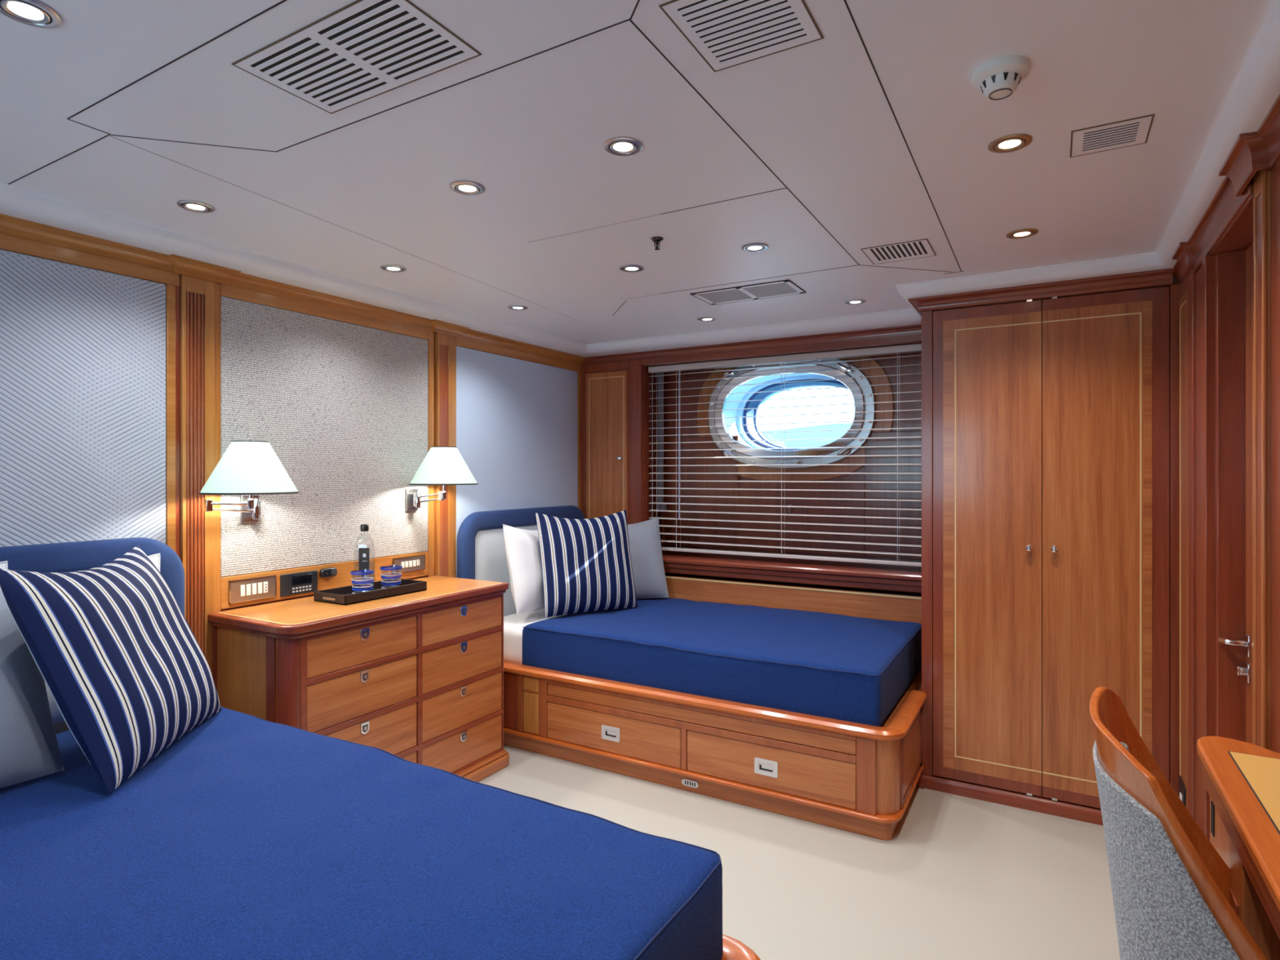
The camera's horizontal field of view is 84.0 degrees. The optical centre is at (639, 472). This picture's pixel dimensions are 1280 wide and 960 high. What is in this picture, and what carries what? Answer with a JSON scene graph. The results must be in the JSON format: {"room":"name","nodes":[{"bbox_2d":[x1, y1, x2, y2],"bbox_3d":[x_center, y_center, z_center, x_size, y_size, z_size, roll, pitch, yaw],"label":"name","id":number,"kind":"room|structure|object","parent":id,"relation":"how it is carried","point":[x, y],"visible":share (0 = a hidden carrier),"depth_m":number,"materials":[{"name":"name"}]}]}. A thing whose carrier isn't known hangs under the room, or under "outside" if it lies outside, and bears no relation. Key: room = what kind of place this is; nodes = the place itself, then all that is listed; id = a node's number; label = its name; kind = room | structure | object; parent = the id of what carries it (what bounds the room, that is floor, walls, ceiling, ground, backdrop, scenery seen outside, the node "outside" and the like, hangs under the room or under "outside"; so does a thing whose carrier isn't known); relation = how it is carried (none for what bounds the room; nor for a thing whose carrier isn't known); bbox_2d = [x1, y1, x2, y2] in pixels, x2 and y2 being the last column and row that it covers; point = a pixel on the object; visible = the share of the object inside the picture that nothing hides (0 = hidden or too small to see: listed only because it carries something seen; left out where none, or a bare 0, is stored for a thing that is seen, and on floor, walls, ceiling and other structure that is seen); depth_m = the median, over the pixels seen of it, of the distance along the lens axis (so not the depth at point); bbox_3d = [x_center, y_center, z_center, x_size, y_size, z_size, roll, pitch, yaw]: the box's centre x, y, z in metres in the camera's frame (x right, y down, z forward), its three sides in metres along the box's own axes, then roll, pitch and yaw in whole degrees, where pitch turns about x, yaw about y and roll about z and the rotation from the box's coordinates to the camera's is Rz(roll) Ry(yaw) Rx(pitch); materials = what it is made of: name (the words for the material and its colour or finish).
{"room":"yacht cabin","nodes":[
{"label":"yacht cabin","id":0,"kind":"room"},
{"bbox_2d":[220,551,426,610],"bbox_3d":[-1.639,0.263,2.313,0.100,2.045,5.150,0,0,30],"label":"wall","id":1,"kind":"structure","parent":0,"point":[426,551],"depth_m":2.68,"materials":[{"name":"brown wood"}]},
{"bbox_2d":[0,248,165,546],"bbox_3d":[-1.909,0.058,1.738,0.011,1.354,1.384,0,0,30],"label":"wall panel","id":2,"kind":"object","parent":1,"relation":"attached to","point":[82,349],"visible":0.55,"depth_m":2.12,"materials":[{"name":"fabric"}]},
{"bbox_2d":[0,213,173,272],"bbox_3d":[-2.177,-0.684,1.245,0.045,0.048,2.562,0,0,30],"label":"trim","id":3,"kind":"structure","parent":1,"relation":"attached to","point":[10,225],"depth_m":2.12,"materials":[{"name":"brown wood"}]},
{"bbox_2d":[0,232,179,551],"bbox_3d":[-2.187,0.311,1.258,0.014,1.948,2.575,0,0,30],"label":"trim","id":4,"kind":"structure","parent":1,"relation":"attached to","point":[7,242],"depth_m":2.33,"materials":[{"name":"brown wood"}]},
{"bbox_2d":[0,537,184,733],"bbox_3d":[-1.778,0.544,1.884,0.060,0.682,1.068,0,0,30],"label":"headboard","id":5,"kind":"object","parent":1,"relation":"attached to","point":[66,557],"visible":0.12,"depth_m":2.09,"materials":[{"name":"blue fabric"}]},
{"bbox_2d":[175,274,180,558],"bbox_3d":[-1.543,0.311,2.367,0.012,1.948,0.015,0,0,30],"label":"trim","id":6,"kind":"structure","parent":1,"relation":"attached to","point":[177,288],"depth_m":2.36,"materials":[{"name":"brown wood"}]},
{"bbox_2d":[180,274,214,674],"bbox_3d":[-1.507,0.311,2.418,0.022,1.948,0.106,0,0,30],"label":"trim","id":7,"kind":"structure","parent":1,"relation":"attached to","point":[197,295],"depth_m":2.41,"materials":[{"name":"brown wood"}]},
{"bbox_2d":[228,574,275,604],"bbox_3d":[-1.405,0.423,2.580,0.009,0.080,0.173,0,0,30],"label":"switch plate","id":8,"kind":"object","parent":1,"relation":"attached to","point":[263,587],"visible":1,"depth_m":2.57,"materials":[{"name":"beige plastic"}]},
{"bbox_2d":[280,569,317,596],"bbox_3d":[-1.313,0.426,2.737,0.011,0.083,0.153,0,0,30],"label":"panel","id":9,"kind":"object","parent":1,"relation":"attached to","point":[292,584],"visible":0.98,"depth_m":2.73,"materials":[{"name":"black plastic"}]},
{"bbox_2d":[220,296,427,577],"bbox_3d":[-1.232,-0.126,2.901,0.011,0.986,0.954,0,0,30],"label":"wall panel","id":10,"kind":"object","parent":1,"relation":"attached to","point":[342,406],"visible":1,"depth_m":2.83,"materials":[{"name":"beige fabric"}]},
{"bbox_2d":[198,440,299,523],"bbox_3d":[-1.325,0.038,2.395,0.338,0.286,0.297,0,0,30],"label":"wall lamp","id":11,"kind":"object","parent":10,"relation":"attached to","point":[249,468],"visible":1,"depth_m":2.31,"materials":[{"name":"white fabric"}]},
{"bbox_2d":[405,446,478,511],"bbox_3d":[-0.872,0.029,3.157,0.297,0.288,0.303,0,0,-27],"label":"wall lamp","id":12,"kind":"object","parent":10,"relation":"attached to","point":[442,465],"visible":1,"depth_m":3.08,"materials":[{"name":"white fabric"}]},
{"bbox_2d":[319,567,337,577],"bbox_3d":[-1.245,0.400,2.840,0.024,0.036,0.071,0,0,30],"label":"socket","id":13,"kind":"object","parent":1,"relation":"attached to","point":[331,571],"visible":1,"depth_m":2.83,"materials":[{"name":"black plastic"}]},
{"bbox_2d":[168,253,585,364],"bbox_3d":[-0.940,-0.684,3.350,0.065,0.048,2.395,0,0,30],"label":"trim","id":14,"kind":"structure","parent":1,"relation":"attached to","point":[182,265],"depth_m":2.90,"materials":[{"name":"brown wood"}]},
{"bbox_2d":[214,282,581,612],"bbox_3d":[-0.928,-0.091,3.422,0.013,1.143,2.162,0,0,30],"label":"trim","id":15,"kind":"structure","parent":1,"relation":"attached to","point":[344,578],"depth_m":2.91,"materials":[{"name":"brown wood"}]},
{"bbox_2d":[392,554,425,573],"bbox_3d":[-1.040,0.412,3.207,0.009,0.067,0.180,0,0,30],"label":"switch plate","id":16,"kind":"object","parent":1,"relation":"attached to","point":[411,563],"visible":0.93,"depth_m":3.20,"materials":[{"name":"beige plastic"}]},
{"bbox_2d":[434,332,453,577],"bbox_3d":[-0.937,0.311,3.398,0.022,1.948,0.105,0,0,30],"label":"trim","id":17,"kind":"structure","parent":1,"relation":"attached to","point":[443,344],"depth_m":3.38,"materials":[{"name":"brown wood"}]},
{"bbox_2d":[0,182,921,357],"bbox_3d":[-0.712,-0.734,1.756,2.063,0.054,4.920,0,0,30],"label":"trim","id":18,"kind":"structure","parent":1,"relation":"attached to","point":[15,202],"depth_m":2.82,"materials":[{"name":"white paint"}]},
{"bbox_2d":[456,346,577,541],"bbox_3d":[-0.643,0.058,3.912,0.011,1.354,1.027,0,0,30],"label":"wall panel","id":19,"kind":"object","parent":1,"relation":"attached to","point":[517,420],"visible":0.51,"depth_m":3.83,"materials":[{"name":"blue"}]},
{"bbox_2d":[456,505,585,616],"bbox_3d":[-0.609,0.540,3.891,0.060,0.690,1.057,0,0,30],"label":"headboard","id":20,"kind":"object","parent":1,"relation":"attached to","point":[481,552],"visible":0.38,"depth_m":3.62,"materials":[{"name":"blue fabric"}]},
{"bbox_2d":[0,0,1272,344],"bbox_3d":[-0.168,-0.790,1.451,3.650,0.060,5.140,0,0,30],"label":"ceiling","id":21,"kind":"structure","parent":0,"point":[533,131],"depth_m":1.64,"materials":[{"name":"white paint"}]},
{"bbox_2d":[0,0,61,27],"bbox_3d":[-1.008,-0.757,1.165,0.091,0.006,0.091,0,0,30],"label":"recessed light","id":22,"kind":"object","parent":21,"relation":"in","point":[35,13],"visible":1,"depth_m":1.17,"materials":[{"name":"silver metal"}]},
{"bbox_2d":[177,200,214,213],"bbox_3d":[-1.266,-0.757,2.025,0.091,0.006,0.091,0,0,30],"label":"recessed light","id":23,"kind":"object","parent":21,"relation":"in","point":[189,205],"visible":1,"depth_m":2.02,"materials":[{"name":"silver metal"}]},
{"bbox_2d":[231,0,481,114],"bbox_3d":[-0.523,-0.759,1.304,0.423,0.002,0.211,0,0,30],"label":"ceiling vent","id":24,"kind":"object","parent":21,"relation":"in","point":[362,51],"visible":1,"depth_m":1.29,"materials":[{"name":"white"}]},
{"bbox_2d":[108,135,659,319],"bbox_3d":[-0.328,-0.760,2.373,0.941,0.002,2.130,0,0,25],"label":"trim","id":25,"kind":"structure","parent":21,"relation":"attached to","point":[108,135],"depth_m":2.17,"materials":[{"name":"grey"}]},
{"bbox_2d":[380,264,406,272],"bbox_3d":[-0.915,-0.757,2.638,0.091,0.006,0.091,0,0,30],"label":"recessed light","id":26,"kind":"object","parent":21,"relation":"in","point":[390,268],"visible":1,"depth_m":2.63,"materials":[{"name":"silver metal"}]},
{"bbox_2d":[449,180,484,195],"bbox_3d":[-0.460,-0.757,1.893,0.091,0.006,0.091,0,0,30],"label":"recessed light","id":27,"kind":"object","parent":21,"relation":"in","point":[462,187],"visible":1,"depth_m":1.89,"materials":[{"name":"silver metal"}]},
{"bbox_2d":[7,0,964,315],"bbox_3d":[0.014,-0.760,2.092,2.680,0.002,2.233,0,0,30],"label":"trim","id":28,"kind":"structure","parent":21,"relation":"attached to","point":[282,1],"depth_m":1.47,"materials":[{"name":"grey"}]},
{"bbox_2d":[507,305,528,310],"bbox_3d":[-0.561,-0.757,3.264,0.091,0.006,0.091,0,0,30],"label":"recessed light","id":29,"kind":"object","parent":21,"relation":"in","point":[511,307],"visible":1,"depth_m":3.25,"materials":[{"name":"silver metal"}]},
{"bbox_2d":[603,136,642,155],"bbox_3d":[-0.039,-0.757,1.652,0.091,0.006,0.091,0,0,30],"label":"recessed light","id":30,"kind":"object","parent":21,"relation":"in","point":[621,145],"visible":1,"depth_m":1.65,"materials":[{"name":"silver metal"}]},
{"bbox_2d":[619,264,644,272],"bbox_3d":[-0.030,-0.757,2.637,0.091,0.006,0.091,0,0,30],"label":"recessed light","id":31,"kind":"object","parent":21,"relation":"in","point":[627,268],"visible":1,"depth_m":2.63,"materials":[{"name":"silver metal"}]},
{"bbox_2d":[651,236,663,249],"bbox_3d":[0.056,-0.742,2.305,0.040,0.036,0.040,0,0,30],"label":"sprinkler","id":32,"kind":"object","parent":21,"relation":"attached to","point":[657,240],"visible":1,"depth_m":2.30,"materials":[{"name":"brown metal"}]},
{"bbox_2d":[697,316,716,321],"bbox_3d":[0.332,-0.757,3.510,0.091,0.006,0.091,0,0,30],"label":"recessed light","id":33,"kind":"object","parent":21,"relation":"in","point":[704,318],"visible":1,"depth_m":3.50,"materials":[{"name":"silver metal"}]},
{"bbox_2d":[658,0,823,72],"bbox_3d":[0.176,-0.759,1.198,0.208,0.002,0.220,0,0,30],"label":"ceiling vent","id":34,"kind":"object","parent":21,"relation":"in","point":[725,33],"visible":1,"depth_m":1.21,"materials":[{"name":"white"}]},
{"bbox_2d":[689,279,806,305],"bbox_3d":[0.456,-0.758,3.002,0.434,0.004,0.229,0,0,30],"label":"ceiling vent","id":35,"kind":"object","parent":21,"relation":"in","point":[783,287],"visible":1,"depth_m":2.99,"materials":[{"name":"grey metal"}]},
{"bbox_2d":[741,242,768,252],"bbox_3d":[0.388,-0.757,2.394,0.091,0.006,0.091,0,0,30],"label":"recessed light","id":36,"kind":"object","parent":21,"relation":"in","point":[756,246],"visible":1,"depth_m":2.39,"materials":[{"name":"silver metal"}]},
{"bbox_2d":[844,298,866,304],"bbox_3d":[0.956,-0.757,3.154,0.091,0.006,0.091,0,0,30],"label":"recessed light","id":37,"kind":"object","parent":21,"relation":"in","point":[855,301],"visible":1,"depth_m":3.15,"materials":[{"name":"silver metal"}]},
{"bbox_2d":[860,238,936,264],"bbox_3d":[0.892,-0.759,2.447,0.212,0.002,0.204,0,0,30],"label":"ceiling vent","id":38,"kind":"object","parent":21,"relation":"in","point":[921,248],"visible":1,"depth_m":2.44,"materials":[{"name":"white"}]},
{"bbox_2d":[971,55,1031,100],"bbox_3d":[0.682,-0.737,1.342,0.100,0.046,0.100,0,0,30],"label":"smoke detector","id":39,"kind":"object","parent":21,"relation":"attached to","point":[997,78],"visible":1,"depth_m":1.32,"materials":[{"name":"white plastic"}]},
{"bbox_2d":[987,133,1031,153],"bbox_3d":[0.852,-0.757,1.637,0.091,0.006,0.091,0,0,30],"label":"recessed light","id":40,"kind":"object","parent":21,"relation":"in","point":[1013,142],"visible":1,"depth_m":1.63,"materials":[{"name":"beige metal"}]},
{"bbox_2d":[1005,228,1038,239],"bbox_3d":[1.213,-0.757,2.255,0.091,0.006,0.091,0,0,30],"label":"recessed light","id":41,"kind":"object","parent":21,"relation":"in","point":[1023,233],"visible":1,"depth_m":2.25,"materials":[{"name":"beige metal"}]},
{"bbox_2d":[1070,114,1154,157],"bbox_3d":[1.063,-0.759,1.607,0.151,0.002,0.150,0,0,30],"label":"ceiling vent","id":42,"kind":"object","parent":21,"relation":"in","point":[1132,131],"visible":1,"depth_m":1.60,"materials":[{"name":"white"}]},
{"bbox_2d":[642,341,921,597],"bbox_3d":[0.926,0.263,3.719,2.920,2.045,0.120,0,0,30],"label":"wall","id":43,"kind":"structure","parent":0,"point":[646,378],"depth_m":4.19,"materials":[{"name":"brown wood"}]},
{"bbox_2d":[585,368,630,524],"bbox_3d":[-0.206,0.060,4.270,0.320,1.349,0.065,0,0,30],"label":"upper cabinet","id":44,"kind":"object","parent":43,"relation":"attached to","point":[607,393],"visible":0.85,"depth_m":4.27,"materials":[{"name":"brown wood"}]},
{"bbox_2d":[581,360,642,524],"bbox_3d":[-0.180,0.061,4.283,0.440,1.448,0.018,0,0,30],"label":"trim","id":45,"kind":"structure","parent":43,"relation":"attached to","point":[635,366],"depth_m":4.20,"materials":[{"name":"brown wood"}]},
{"bbox_2d":[652,373,661,542],"bbox_3d":[0.812,-0.065,3.930,1.850,1.300,0.130,0,0,30],"label":"trim","id":46,"kind":"structure","parent":43,"relation":"attached to","point":[654,378],"depth_m":4.33,"materials":[{"name":"brown wood"}]},
{"bbox_2d":[657,373,666,510],"bbox_3d":[0.135,-0.193,4.321,0.058,0.845,0.020,0,0,30],"label":"strip","id":47,"kind":"object","parent":46,"relation":"attached to","point":[660,379],"visible":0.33,"depth_m":4.32,"materials":[{"name":"brown wood"}]},
{"bbox_2d":[582,324,921,364],"bbox_3d":[0.520,-0.684,3.873,2.063,0.048,0.022,0,0,30],"label":"trim","id":48,"kind":"structure","parent":43,"relation":"attached to","point":[912,329],"depth_m":3.79,"materials":[{"name":"brown wood"}]},
{"bbox_2d":[641,333,921,365],"bbox_3d":[0.713,-0.646,3.767,1.623,0.033,0.012,0,0,30],"label":"trim","id":49,"kind":"structure","parent":43,"relation":"attached to","point":[909,338],"depth_m":3.72,"materials":[{"name":"brown wood"}]},
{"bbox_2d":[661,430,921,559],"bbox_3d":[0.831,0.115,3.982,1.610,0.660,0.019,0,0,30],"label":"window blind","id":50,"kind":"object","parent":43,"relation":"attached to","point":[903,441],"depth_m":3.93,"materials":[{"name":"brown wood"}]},
{"bbox_2d":[662,557,921,596],"bbox_3d":[0.700,0.542,3.774,1.653,0.105,0.052,0,0,30],"label":"trim","id":51,"kind":"structure","parent":43,"relation":"attached to","point":[864,580],"depth_m":3.69,"materials":[{"name":"brown wood"}]},
{"bbox_2d":[665,576,921,624],"bbox_3d":[0.685,0.741,3.780,1.681,0.288,0.016,0,0,30],"label":"trim","id":52,"kind":"structure","parent":43,"relation":"attached to","point":[850,603],"depth_m":3.69,"materials":[{"name":"brown wood"}]},
{"bbox_2d":[697,355,893,480],"bbox_3d":[0.834,-0.336,3.984,1.130,0.778,0.019,0,0,30],"label":"trim","id":53,"kind":"structure","parent":43,"relation":"attached to","point":[864,363],"depth_m":3.86,"materials":[{"name":"brown wood"}]},
{"bbox_2d":[895,0,1279,318],"bbox_3d":[0.513,-0.734,1.043,0.942,0.054,4.920,0,0,30],"label":"trim","id":54,"kind":"structure","parent":43,"relation":"attached to","point":[1255,88],"depth_m":1.84,"materials":[{"name":"white paint"}]},
{"bbox_2d":[661,351,921,574],"bbox_3d":[0.789,-0.070,3.891,1.950,1.390,0.280,0,0,30],"label":"lining","id":55,"kind":"object","parent":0,"point":[917,359],"visible":0.09,"depth_m":3.82,"materials":[{"name":"brown wood"}]},
{"bbox_2d":[708,358,875,468],"bbox_3d":[0.923,-0.336,4.136,0.956,0.628,0.543,0,0,30],"label":"window","id":56,"kind":"structure","parent":55,"relation":"attached to","point":[843,365],"depth_m":4.06,"materials":[{"name":"silver metal"}]},
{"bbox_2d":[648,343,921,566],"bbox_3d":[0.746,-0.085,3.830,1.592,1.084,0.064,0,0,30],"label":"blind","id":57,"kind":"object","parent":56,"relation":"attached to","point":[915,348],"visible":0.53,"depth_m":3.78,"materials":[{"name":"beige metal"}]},
{"bbox_2d":[478,745,1119,959],"bbox_3d":[-0.102,1.315,1.564,3.650,0.060,5.400,0,0,30],"label":"floor","id":58,"kind":"structure","parent":0,"point":[957,877],"depth_m":2.28,"materials":[{"name":"grey carpet"}]},
{"bbox_2d":[207,575,509,782],"bbox_3d":[-1.033,0.884,2.786,0.469,0.801,1.083,0,0,30],"label":"dresser","id":59,"kind":"object","parent":58,"relation":"on","point":[417,677],"visible":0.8,"depth_m":2.60,"materials":[{"name":"brown wood"}]},
{"bbox_2d":[314,577,426,605],"bbox_3d":[-1.052,0.465,2.795,0.180,0.036,0.392,0,0,30],"label":"tray","id":60,"kind":"object","parent":59,"relation":"on","point":[344,595],"visible":0.9,"depth_m":2.75,"materials":[{"name":"black wood"}]},
{"bbox_2d":[350,569,374,593],"bbox_3d":[-1.062,0.425,2.718,0.086,0.102,0.086,0,0,30],"label":"tumbler","id":61,"kind":"object","parent":60,"relation":"on","point":[356,588],"visible":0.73,"depth_m":2.72,"materials":[{"name":"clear glass"}]},
{"bbox_2d":[358,524,368,577],"bbox_3d":[-1.090,0.340,2.809,0.067,0.272,0.068,0,0,-1],"label":"water bottle","id":62,"kind":"object","parent":60,"relation":"on","point":[363,553],"visible":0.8,"depth_m":2.77,"materials":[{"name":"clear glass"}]},
{"bbox_2d":[379,565,402,588],"bbox_3d":[-0.997,0.425,2.846,0.086,0.102,0.086,0,0,30],"label":"tumbler","id":63,"kind":"object","parent":60,"relation":"on","point":[387,567],"visible":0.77,"depth_m":2.85,"materials":[{"name":"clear glass"}]},
{"bbox_2d":[503,661,926,839],"bbox_3d":[0.315,1.091,3.370,1.954,0.388,1.069,0,0,30],"label":"bed","id":64,"kind":"object","parent":58,"relation":"on","point":[853,777],"visible":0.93,"depth_m":2.77,"materials":[{"name":"brown wood"}]},
{"bbox_2d":[681,778,698,787],"bbox_3d":[0.201,1.250,2.857,0.074,0.027,0.005,0,0,30],"label":"vent","id":65,"kind":"object","parent":64,"relation":"attached to","point":[686,783],"depth_m":2.86,"materials":[{"name":"silver plastic"}]},
{"bbox_2d":[503,597,921,726],"bbox_3d":[0.267,0.813,3.425,1.928,0.227,1.015,0,0,30],"label":"mattress","id":66,"kind":"object","parent":64,"relation":"on","point":[834,666],"visible":0.87,"depth_m":3.00,"materials":[{"name":"blue fabric"}]},
{"bbox_2d":[502,524,544,615],"bbox_3d":[-0.515,0.486,3.712,0.202,0.470,0.651,0,0,19],"label":"pillow","id":67,"kind":"object","parent":66,"relation":"on","point":[522,545],"visible":0.56,"depth_m":3.47,"materials":[{"name":"white fabric"}]},
{"bbox_2d":[535,510,638,617],"bbox_3d":[-0.267,0.453,3.640,0.529,0.505,0.203,0,0,-33],"label":"striped cushion","id":68,"kind":"object","parent":66,"relation":"on","point":[586,564],"visible":1,"depth_m":3.56,"materials":[{"name":"blue fabric"}]},
{"bbox_2d":[627,517,668,599],"bbox_3d":[-0.089,0.485,3.993,0.480,0.449,0.224,0,0,-16],"label":"cushion","id":69,"kind":"object","parent":66,"relation":"on","point":[644,537],"visible":0.43,"depth_m":3.96,"materials":[{"name":"fabric"}]},
{"bbox_2d":[721,933,760,959],"bbox_3d":[-0.852,1.091,1.365,1.954,0.388,1.069,0,0,30],"label":"bed","id":70,"kind":"object","parent":58,"relation":"on","point":[733,948],"visible":0.02,"depth_m":1.33,"materials":[{"name":"brown wood"}]},
{"bbox_2d":[0,706,723,959],"bbox_3d":[-0.917,0.814,1.390,1.928,0.226,1.015,0,0,30],"label":"mattress","id":71,"kind":"object","parent":70,"relation":"on","point":[247,837],"visible":0.84,"depth_m":1.29,"materials":[{"name":"blue fabric"}]},
{"bbox_2d":[0,560,8,586],"bbox_3d":[-1.782,0.468,1.591,0.130,0.470,0.607,0,0,26],"label":"pillow","id":72,"kind":"object","parent":71,"relation":"on","point":[3,565],"visible":0.11,"depth_m":1.86,"materials":[{"name":"white fabric"}]},
{"bbox_2d":[0,586,64,788],"bbox_3d":[-1.539,0.479,1.489,0.216,0.436,0.490,0,0,29],"label":"cushion","id":73,"kind":"object","parent":71,"relation":"on","point":[29,749],"visible":0.73,"depth_m":1.61,"materials":[{"name":"fabric"}]},
{"bbox_2d":[44,553,159,724],"bbox_3d":[-1.638,0.481,1.972,0.122,0.455,0.592,0,0,35],"label":"pillow","id":74,"kind":"object","parent":71,"relation":"on","point":[57,717],"visible":0.04,"depth_m":1.96,"materials":[{"name":"white fabric"}]},
{"bbox_2d":[0,544,222,793],"bbox_3d":[-1.309,0.455,1.818,0.268,0.503,0.592,0,0,-9],"label":"striped cushion","id":75,"kind":"object","parent":71,"relation":"on","point":[117,654],"visible":1,"depth_m":1.65,"materials":[{"name":"blue fabric"}]},
{"bbox_2d":[907,268,1179,826],"bbox_3d":[1.623,0.289,2.911,0.899,1.992,0.566,0,0,30],"label":"wardrobe","id":76,"kind":"object","parent":58,"relation":"on","point":[1050,411],"visible":0.93,"depth_m":2.68,"materials":[{"name":"brown wood"}]},
{"bbox_2d":[1088,686,1267,959],"bbox_3d":[0.975,0.840,1.067,0.507,0.897,0.455,0,0,30],"label":"desk chair","id":77,"kind":"object","parent":58,"relation":"on","point":[1171,886],"visible":0.98,"depth_m":1.05,"materials":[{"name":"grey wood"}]},
{"bbox_2d":[1196,736,1279,959],"bbox_3d":[0.966,0.909,0.560,0.614,0.751,1.740,0,0,30],"label":"desk","id":78,"kind":"object","parent":58,"relation":"on","point":[1242,779],"visible":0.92,"depth_m":1.17,"materials":[{"name":"orange wood"}]},
{"bbox_3d":[1.195,0.262,0.722,0.560,2.045,5.050,0,0,30],"label":"wall","id":79,"kind":"structure","parent":0,"visible":0},
{"bbox_2d":[1178,289,1187,808],"bbox_3d":[1.813,0.297,2.367,0.007,1.775,0.175,0,0,30],"label":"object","id":80,"kind":"object","parent":79,"relation":"attached to","point":[1183,303],"visible":0.71,"depth_m":2.35,"materials":[{"name":"brown wood"}]},
{"bbox_2d":[1178,775,1186,807],"bbox_3d":[1.806,1.075,2.368,0.009,0.090,0.110,0,0,30],"label":"wall socket","id":81,"kind":"object","parent":80,"relation":"attached to","point":[1182,790],"visible":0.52,"depth_m":2.35,"materials":[{"name":"black plastic"}]},
{"bbox_2d":[1179,275,1187,299],"bbox_3d":[1.820,0.311,2.363,0.012,1.948,0.225,0,0,30],"label":"trim","id":82,"kind":"structure","parent":79,"relation":"attached to","point":[1184,282],"depth_m":2.39,"materials":[{"name":"brown wood"}]},
{"bbox_2d":[1187,248,1246,840],"bbox_3d":[1.736,0.311,2.096,0.148,1.948,0.320,0,0,30],"label":"door","id":83,"kind":"structure","parent":79,"relation":"attached to","point":[1216,292],"depth_m":2.00,"materials":[{"name":"brown wood"}]},
{"bbox_2d":[1194,177,1253,271],"bbox_3d":[1.599,-0.639,1.856,0.144,0.048,0.713,0,0,30],"label":"trim","id":84,"kind":"structure","parent":79,"relation":"attached to","point":[1235,233],"depth_m":1.82,"materials":[{"name":"brown wood"}]},
{"bbox_2d":[1172,93,1279,288],"bbox_3d":[0.769,-0.672,0.590,0.063,0.071,4.393,0,0,30],"label":"trim","id":85,"kind":"structure","parent":79,"relation":"attached to","point":[1251,153],"depth_m":1.61,"materials":[{"name":"brown wood"}]},
{"bbox_2d":[1217,242,1253,743],"bbox_3d":[1.533,0.333,1.735,0.115,1.885,0.502,0,0,30],"label":"door","id":86,"kind":"structure","parent":79,"relation":"in","point":[1246,671],"depth_m":1.91,"materials":[{"name":"brown wood"}]},
{"bbox_2d":[1253,168,1271,750],"bbox_3d":[1.402,0.311,1.510,0.136,1.948,0.084,0,0,30],"label":"trim","id":87,"kind":"structure","parent":79,"relation":"attached to","point":[1262,178],"depth_m":1.51,"materials":[{"name":"brown wood"}]},
{"bbox_2d":[1271,160,1279,753],"bbox_3d":[1.324,0.320,1.471,0.012,1.930,0.075,0,0,30],"label":"trim","id":88,"kind":"structure","parent":79,"relation":"attached to","point":[1275,171],"depth_m":1.47,"materials":[{"name":"brown wood"}]},
{"label":"outside","id":89,"kind":"structure","parent":0,"visible":0},
{"bbox_2d":[760,422,852,447],"bbox_3d":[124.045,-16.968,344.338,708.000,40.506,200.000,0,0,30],"label":"sea","id":90,"kind":"structure","parent":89,"point":[819,434],"depth_m":378.88,"materials":[{"name":"teal liquid"}]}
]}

